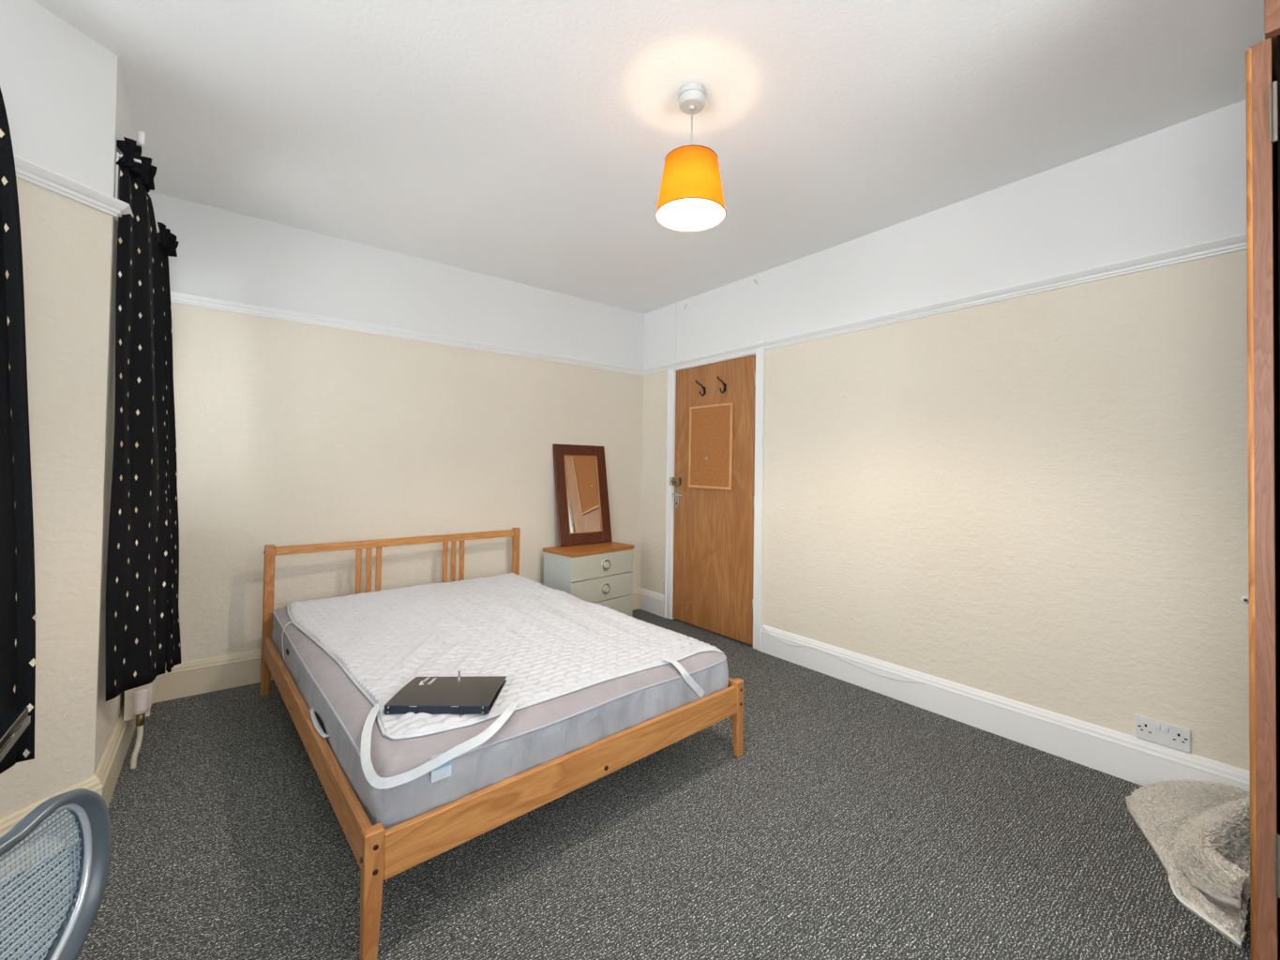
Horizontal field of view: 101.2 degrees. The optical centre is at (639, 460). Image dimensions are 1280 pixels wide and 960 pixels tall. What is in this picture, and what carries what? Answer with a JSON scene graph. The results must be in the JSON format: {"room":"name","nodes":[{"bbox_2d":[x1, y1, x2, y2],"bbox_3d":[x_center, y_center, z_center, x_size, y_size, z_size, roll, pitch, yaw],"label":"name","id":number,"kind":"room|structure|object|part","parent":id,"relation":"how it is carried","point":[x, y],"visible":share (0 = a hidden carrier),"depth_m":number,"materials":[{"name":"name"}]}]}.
{"room":"bedroom","nodes":[
{"label":"bedroom","id":0,"kind":"room"},
{"bbox_2d":[0,0,117,819],"bbox_3d":[-1.969,-0.087,1.056,0.220,2.500,1.350,1,-1,12],"label":"wall","id":1,"kind":"structure","parent":0,"point":[58,83],"depth_m":1.59,"materials":[{"name":"beige paint"}]},
{"bbox_2d":[0,775,103,883],"bbox_3d":[-1.866,1.079,1.017,0.022,0.171,1.360,1,-1,12],"label":"baseboard","id":2,"kind":"structure","parent":1,"relation":"attached to","point":[93,783],"depth_m":1.54,"materials":[{"name":"beige paint"}]},
{"bbox_2d":[13,153,129,216],"bbox_3d":[-1.734,-0.826,1.518,0.040,0.056,0.418,1,-1,12],"label":"trim","id":3,"kind":"structure","parent":1,"relation":"attached to","point":[27,171],"depth_m":1.57,"materials":[{"name":"white paint"}]},
{"bbox_3d":[-1.724,-1.037,0.839,0.561,0.020,0.516,2,-1,-38],"label":"rail","id":4,"kind":"object","parent":1,"relation":"attached to","visible":0},
{"bbox_2d":[0,88,35,774],"bbox_3d":[-1.607,-0.174,1.022,0.123,1.824,0.647,1,-1,15],"label":"curtain","id":5,"kind":"object","parent":4,"relation":"hanging from","point":[17,546],"visible":0.94,"depth_m":1.28,"materials":[{"name":"black fabric"}]},
{"bbox_2d":[93,56,153,775],"bbox_3d":[-2.161,-0.072,2.054,0.240,2.500,1.101,2,-1,-38],"label":"wall","id":6,"kind":"structure","parent":0,"point":[108,713],"depth_m":1.76,"materials":[{"name":"beige paint"}]},
{"bbox_2d":[94,707,135,807],"bbox_3d":[-2.072,1.095,2.111,0.022,0.171,1.111,2,-1,-38],"label":"baseboard","id":7,"kind":"structure","parent":6,"relation":"attached to","point":[108,771],"depth_m":1.90,"materials":[{"name":"white paint"}]},
{"bbox_2d":[112,205,133,227],"bbox_3d":[-1.791,-0.821,1.838,0.040,0.056,0.334,2,-1,-38],"label":"trim","id":8,"kind":"structure","parent":6,"relation":"attached to","point":[128,210],"depth_m":1.74,"materials":[{"name":"white paint"}]},
{"bbox_2d":[115,130,159,232],"bbox_3d":[-2.008,-0.986,2.139,0.064,0.275,0.965,2,-1,-38],"label":"rail","id":9,"kind":"object","parent":6,"relation":"attached to","point":[141,134],"visible":0.41,"depth_m":1.78,"materials":[{"name":"white metal"}]},
{"bbox_2d":[105,136,167,701],"bbox_3d":[-1.738,-0.147,1.818,0.124,1.854,0.223,1,-1,-24],"label":"curtain","id":10,"kind":"object","parent":9,"relation":"hanging from","point":[137,556],"visible":1,"depth_m":1.81,"materials":[{"name":"black fabric"}]},
{"bbox_3d":[-2.043,-1.018,2.203,0.020,0.020,0.820,2,-1,-38],"label":"rail","id":11,"kind":"part","parent":9,"relation":"part of","materials":[{"name":"white metal"}]},
{"bbox_2d":[156,221,180,672],"bbox_3d":[-2.159,-0.063,2.391,0.152,1.994,0.207,1,-1,-24],"label":"curtain","id":12,"kind":"object","parent":9,"relation":"hanging from","point":[168,244],"visible":0.75,"depth_m":2.40,"materials":[{"name":"black fabric"}]},
{"bbox_2d":[123,674,161,769],"bbox_3d":[-2.129,0.867,2.251,0.093,0.630,0.627,2,-1,-38],"label":"radiator","id":13,"kind":"object","parent":6,"relation":"attached to","point":[138,700],"visible":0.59,"depth_m":2.03,"materials":[{"name":"white metal"}]},
{"bbox_3d":[-2.159,0.795,2.302,0.073,0.465,0.505,2,-1,-38],"label":"panel","id":14,"kind":"part","parent":13,"relation":"part of","materials":[{"name":"white metal"}]},
{"bbox_2d":[153,192,644,662],"bbox_3d":[-1.232,-0.032,3.562,3.327,2.500,0.120,2,-1,-38],"label":"wall","id":15,"kind":"structure","parent":0,"point":[288,432],"depth_m":3.15,"materials":[{"name":"beige paint"}]},
{"bbox_2d":[152,587,640,703],"bbox_3d":[-1.205,1.132,3.486,3.087,0.171,0.022,2,-1,-38],"label":"baseboard","id":16,"kind":"structure","parent":15,"relation":"attached to","point":[205,675],"depth_m":2.70,"materials":[{"name":"white paint"}]},
{"bbox_2d":[170,290,643,376],"bbox_3d":[-1.171,-0.782,3.513,3.087,0.056,0.040,2,-1,-38],"label":"trim","id":17,"kind":"structure","parent":15,"relation":"attached to","point":[175,297],"depth_m":3.18,"materials":[{"name":"white paint"}]},
{"bbox_2d":[0,609,1250,959],"bbox_3d":[-0.138,1.244,1.252,4.407,0.100,5.091,2,-1,-38],"label":"floor","id":18,"kind":"structure","parent":0,"point":[851,821],"depth_m":1.59,"materials":[{"name":"grey carpet"}]},
{"bbox_2d":[0,707,30,762],"bbox_3d":[-1.267,0.803,0.511,0.776,0.721,0.539,2,-1,-38],"label":"desk","id":19,"kind":"object","parent":18,"relation":"on","point":[10,720],"visible":1,"depth_m":0.91,"materials":[{"name":"metal"}]},
{"bbox_2d":[0,788,111,959],"bbox_3d":[-0.812,0.742,0.286,0.650,0.846,0.575,1,-1,-14],"label":"office chair","id":20,"kind":"object","parent":18,"relation":"on","point":[89,812],"visible":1,"depth_m":0.52,"materials":[{"name":"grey plastic"}]},
{"bbox_3d":[-0.551,0.475,0.317,0.016,0.276,0.472,1,-1,-8],"label":"backrest","id":21,"kind":"part","parent":20,"relation":"part of","materials":[{"name":"blue"}]},
{"bbox_2d":[260,527,743,959],"bbox_3d":[-0.745,0.825,2.422,1.437,0.760,1.935,2,-1,-42],"label":"frame","id":22,"kind":"object","parent":18,"relation":"on","point":[381,854],"visible":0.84,"depth_m":1.62,"materials":[{"name":"brown wood"}]},
{"bbox_3d":[-1.893,0.813,2.674,0.044,0.760,0.034,2,-1,-42],"label":"headboard post","id":23,"kind":"part","parent":22,"relation":"part of","materials":[{"name":"brown wood"}]},
{"bbox_3d":[-1.269,0.943,1.959,0.024,0.101,1.864,2,-1,-42],"label":"rail","id":24,"kind":"part","parent":22,"relation":"part of","materials":[{"name":"brown wood"}]},
{"bbox_3d":[-0.638,1.032,1.249,0.044,0.308,0.034,2,-1,-42],"label":"leg","id":25,"kind":"part","parent":22,"relation":"part of","materials":[{"name":"brown wood"}]},
{"bbox_3d":[-1.368,0.483,3.140,1.345,0.044,0.022,2,-1,-42],"label":"headboard rail","id":26,"kind":"part","parent":22,"relation":"part of","materials":[{"name":"brown wood"}]},
{"bbox_2d":[271,606,728,829],"bbox_3d":[-0.748,0.857,2.413,1.384,0.220,1.874,2,-1,-42],"label":"mattress","id":27,"kind":"object","parent":22,"relation":"on","point":[538,734],"visible":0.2,"depth_m":1.61,"materials":[{"name":"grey fabric"}]},
{"bbox_2d":[282,572,723,789],"bbox_3d":[-0.737,0.821,2.410,1.395,0.192,1.899,2,-1,-42],"label":"protector","id":28,"kind":"object","parent":27,"relation":"on","point":[548,643],"visible":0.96,"depth_m":2.14,"materials":[{"name":"white fabric"}]},
{"bbox_2d":[384,670,506,714],"bbox_3d":[-0.598,0.727,1.653,0.302,0.035,0.243,1,-1,-2],"label":"laptop","id":29,"kind":"object","parent":28,"relation":"on","point":[459,695],"visible":1,"depth_m":1.60,"materials":[{"name":"black plastic"}]},
{"bbox_2d":[419,677,436,685],"bbox_3d":[-0.694,0.723,1.720,0.037,0.006,0.076,1,-1,-2],"label":"print","id":30,"kind":"object","parent":29,"relation":"on","point":[424,681],"depth_m":1.72},
{"bbox_3d":[-0.854,0.844,3.595,0.044,0.760,0.034,2,-1,-42],"label":"headboard post","id":31,"kind":"part","parent":22,"relation":"part of","materials":[{"name":"brown wood"}]},
{"bbox_3d":[-0.116,0.967,1.710,1.345,0.110,0.022,2,-1,-42],"label":"footboard","id":32,"kind":"part","parent":22,"relation":"part of","materials":[{"name":"brown wood"}]},
{"bbox_3d":[-0.223,0.975,2.885,0.024,0.101,1.864,2,-1,-42],"label":"rail","id":33,"kind":"part","parent":22,"relation":"part of","materials":[{"name":"brown wood"}]},
{"bbox_3d":[0.402,1.064,2.170,0.044,0.308,0.034,2,-1,-42],"label":"leg","id":34,"kind":"part","parent":22,"relation":"part of","materials":[{"name":"brown wood"}]},
{"bbox_2d":[542,542,634,617],"bbox_3d":[-0.367,0.936,3.857,0.344,0.600,0.607,0,-1,44],"label":"dresser","id":35,"kind":"object","parent":18,"relation":"on","point":[596,573],"visible":0.65,"depth_m":3.73,"materials":[{"name":"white wood"}]},
{"bbox_2d":[552,443,612,546],"bbox_3d":[-0.439,0.260,4.030,0.465,0.754,0.147,2,-1,-39],"label":"framed mirror","id":36,"kind":"object","parent":35,"relation":"on","point":[582,506],"visible":1,"depth_m":4.02,"materials":[{"name":"brown wood"}]},
{"bbox_3d":[-0.587,0.255,3.910,0.085,0.762,0.022,2,-11,-39],"label":"frame","id":37,"kind":"part","parent":36,"relation":"part of","materials":[{"name":"brown wood"}]},
{"bbox_3d":[-0.470,-0.074,4.079,0.295,0.085,0.022,2,-11,-39],"label":"frame","id":38,"kind":"part","parent":36,"relation":"part of","materials":[{"name":"brown wood"}]},
{"bbox_2d":[565,455,601,533],"bbox_3d":[-0.438,0.259,4.028,0.303,0.600,0.003,2,-11,-39],"label":"mirror glass","id":39,"kind":"object","parent":36,"relation":"attached to","point":[582,473],"depth_m":4.03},
{"bbox_3d":[-0.409,0.593,3.980,0.295,0.085,0.022,2,-11,-39],"label":"frame","id":40,"kind":"part","parent":36,"relation":"part of","materials":[{"name":"brown wood"}]},
{"bbox_3d":[-0.291,0.264,4.149,0.085,0.762,0.022,2,-11,-39],"label":"frame","id":41,"kind":"part","parent":36,"relation":"part of","materials":[{"name":"brown wood"}]},
{"bbox_3d":[-0.263,0.920,3.758,0.014,0.166,0.595,0,-1,44],"label":"drawer","id":42,"kind":"part","parent":35,"relation":"part of","materials":[{"name":"grey laminate"}]},
{"bbox_3d":[-0.260,0.750,3.761,0.014,0.166,0.595,0,-1,44],"label":"drawer","id":43,"kind":"part","parent":35,"relation":"part of","materials":[{"name":"grey laminate"}]},
{"bbox_3d":[-0.239,0.750,3.757,0.021,0.086,0.086,0,-1,44],"label":"round knob","id":44,"kind":"part","parent":35,"relation":"part of","materials":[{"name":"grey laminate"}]},
{"bbox_3d":[-0.241,0.921,3.755,0.021,0.086,0.086,0,-1,44],"label":"round knob","id":45,"kind":"part","parent":35,"relation":"part of","materials":[{"name":"silver metal"}]},
{"bbox_3d":[-0.265,1.091,3.755,0.014,0.166,0.595,0,-1,44],"label":"drawer","id":46,"kind":"part","parent":35,"relation":"part of","materials":[{"name":"grey laminate"}]},
{"bbox_2d":[1125,779,1249,949],"bbox_3d":[1.703,1.149,1.647,0.753,0.156,0.321,2,-1,-38],"label":"shag rug","id":47,"kind":"object","parent":18,"relation":"on","point":[1198,832],"visible":0.98,"depth_m":1.54,"materials":[{"name":"beige fabric"}]},
{"bbox_2d":[1245,0,1279,959],"bbox_3d":[1.887,0.007,0.919,0.618,2.420,1.051,2,-1,-38],"label":"wardrobe","id":48,"kind":"object","parent":18,"relation":"on","point":[1262,59],"visible":1,"depth_m":1.13,"materials":[{"name":"brown wood"}]},
{"bbox_3d":[1.911,-1.060,0.927,0.618,0.286,1.024,2,-1,-38],"label":"cornice","id":49,"kind":"part","parent":48,"relation":"part of","materials":[{"name":"brown wood"}]},
{"bbox_2d":[33,0,1264,314],"bbox_3d":[-0.100,-1.356,1.298,4.407,0.100,5.091,2,-1,-38],"label":"ceiling","id":50,"kind":"structure","parent":0,"point":[529,143],"depth_m":1.92,"materials":[{"name":"paint"}]},
{"bbox_2d":[655,82,725,231],"bbox_3d":[0.180,-1.072,1.839,0.245,0.438,0.245,2,-1,-38],"label":"pendant lamp","id":51,"kind":"object","parent":50,"relation":"hanging from","point":[691,199],"visible":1,"depth_m":1.79,"materials":[{"name":"orange plastic"}]},
{"bbox_3d":[0.178,-0.950,1.837,0.243,0.192,0.243,2,-1,-38],"label":"lamp shade","id":52,"kind":"part","parent":51,"relation":"part of","materials":[{"name":"orange fabric"}]},
{"bbox_2d":[640,99,1249,770],"bbox_3d":[1.565,-0.008,2.600,0.120,2.500,4.851,2,-1,-38],"label":"wall","id":53,"kind":"structure","parent":0,"point":[1040,500],"depth_m":2.32,"materials":[{"name":"beige paint"}]},
{"bbox_2d":[639,587,664,617],"bbox_3d":[0.100,1.165,4.306,0.022,0.171,0.347,2,-1,-38],"label":"baseboard","id":54,"kind":"structure","parent":53,"relation":"attached to","point":[650,601],"depth_m":4.29,"materials":[{"name":"white paint"}]},
{"bbox_2d":[663,340,765,651],"bbox_3d":[0.531,0.232,3.831,0.208,2.034,0.949,2,-1,-38],"label":"door","id":55,"kind":"structure","parent":53,"relation":"in","point":[714,550],"depth_m":3.75,"materials":[{"name":"brown wood"}]},
{"bbox_3d":[0.288,0.300,4.106,0.008,0.160,0.040,2,-1,-38],"label":"handle plate","id":56,"kind":"part","parent":55,"relation":"part of","materials":[{"name":"silver metal"}]},
{"bbox_2d":[688,402,734,490],"bbox_3d":[0.510,-0.097,3.827,0.018,0.610,0.430,2,-1,-38],"label":"cork board","id":57,"kind":"object","parent":55,"relation":"attached to","point":[711,427],"visible":1,"depth_m":3.81,"materials":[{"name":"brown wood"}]},
{"bbox_2d":[762,622,925,683],"bbox_3d":[1.107,1.100,3.010,0.006,0.095,1.013,2,-1,-38],"label":"loose cable","id":58,"kind":"object","parent":53,"relation":"attached to","point":[762,623],"visible":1,"depth_m":2.96,"materials":[{"name":"white plastic"}]},
{"bbox_2d":[642,232,1246,376],"bbox_3d":[1.514,-0.759,2.564,0.040,0.056,4.851,2,-1,-38],"label":"trim","id":59,"kind":"structure","parent":53,"relation":"attached to","point":[1235,243],"depth_m":2.37,"materials":[{"name":"white paint"}]},
{"bbox_2d":[760,624,1249,791],"bbox_3d":[1.891,1.152,2.029,0.022,0.171,3.561,2,-1,-38],"label":"baseboard","id":60,"kind":"structure","parent":53,"relation":"attached to","point":[1126,757],"depth_m":2.32,"materials":[{"name":"white paint"}]},
{"bbox_2d":[1135,714,1190,753],"bbox_3d":[1.950,1.021,1.962,0.016,0.086,0.148,2,-1,-38],"label":"double socket","id":61,"kind":"object","parent":53,"relation":"attached to","point":[1167,734],"visible":1,"depth_m":1.96,"materials":[{"name":"white plastic"}]},
{"bbox_2d":[1155,723,1160,730],"bbox_3d":[1.940,0.999,1.968,0.004,0.020,0.014,2,-1,-38],"label":"rocker switch","id":62,"kind":"object","parent":61,"relation":"attached to","point":[1157,726],"depth_m":1.97,"materials":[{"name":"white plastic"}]},
{"bbox_2d":[1239,596,1249,603],"bbox_3d":[2.087,0.482,1.811,0.014,0.026,0.026,2,-1,-38],"label":"screw","id":63,"kind":"object","parent":53,"relation":"attached to","point":[1244,599],"visible":0.91,"depth_m":1.81,"materials":[{"name":"metal"}]}
]}

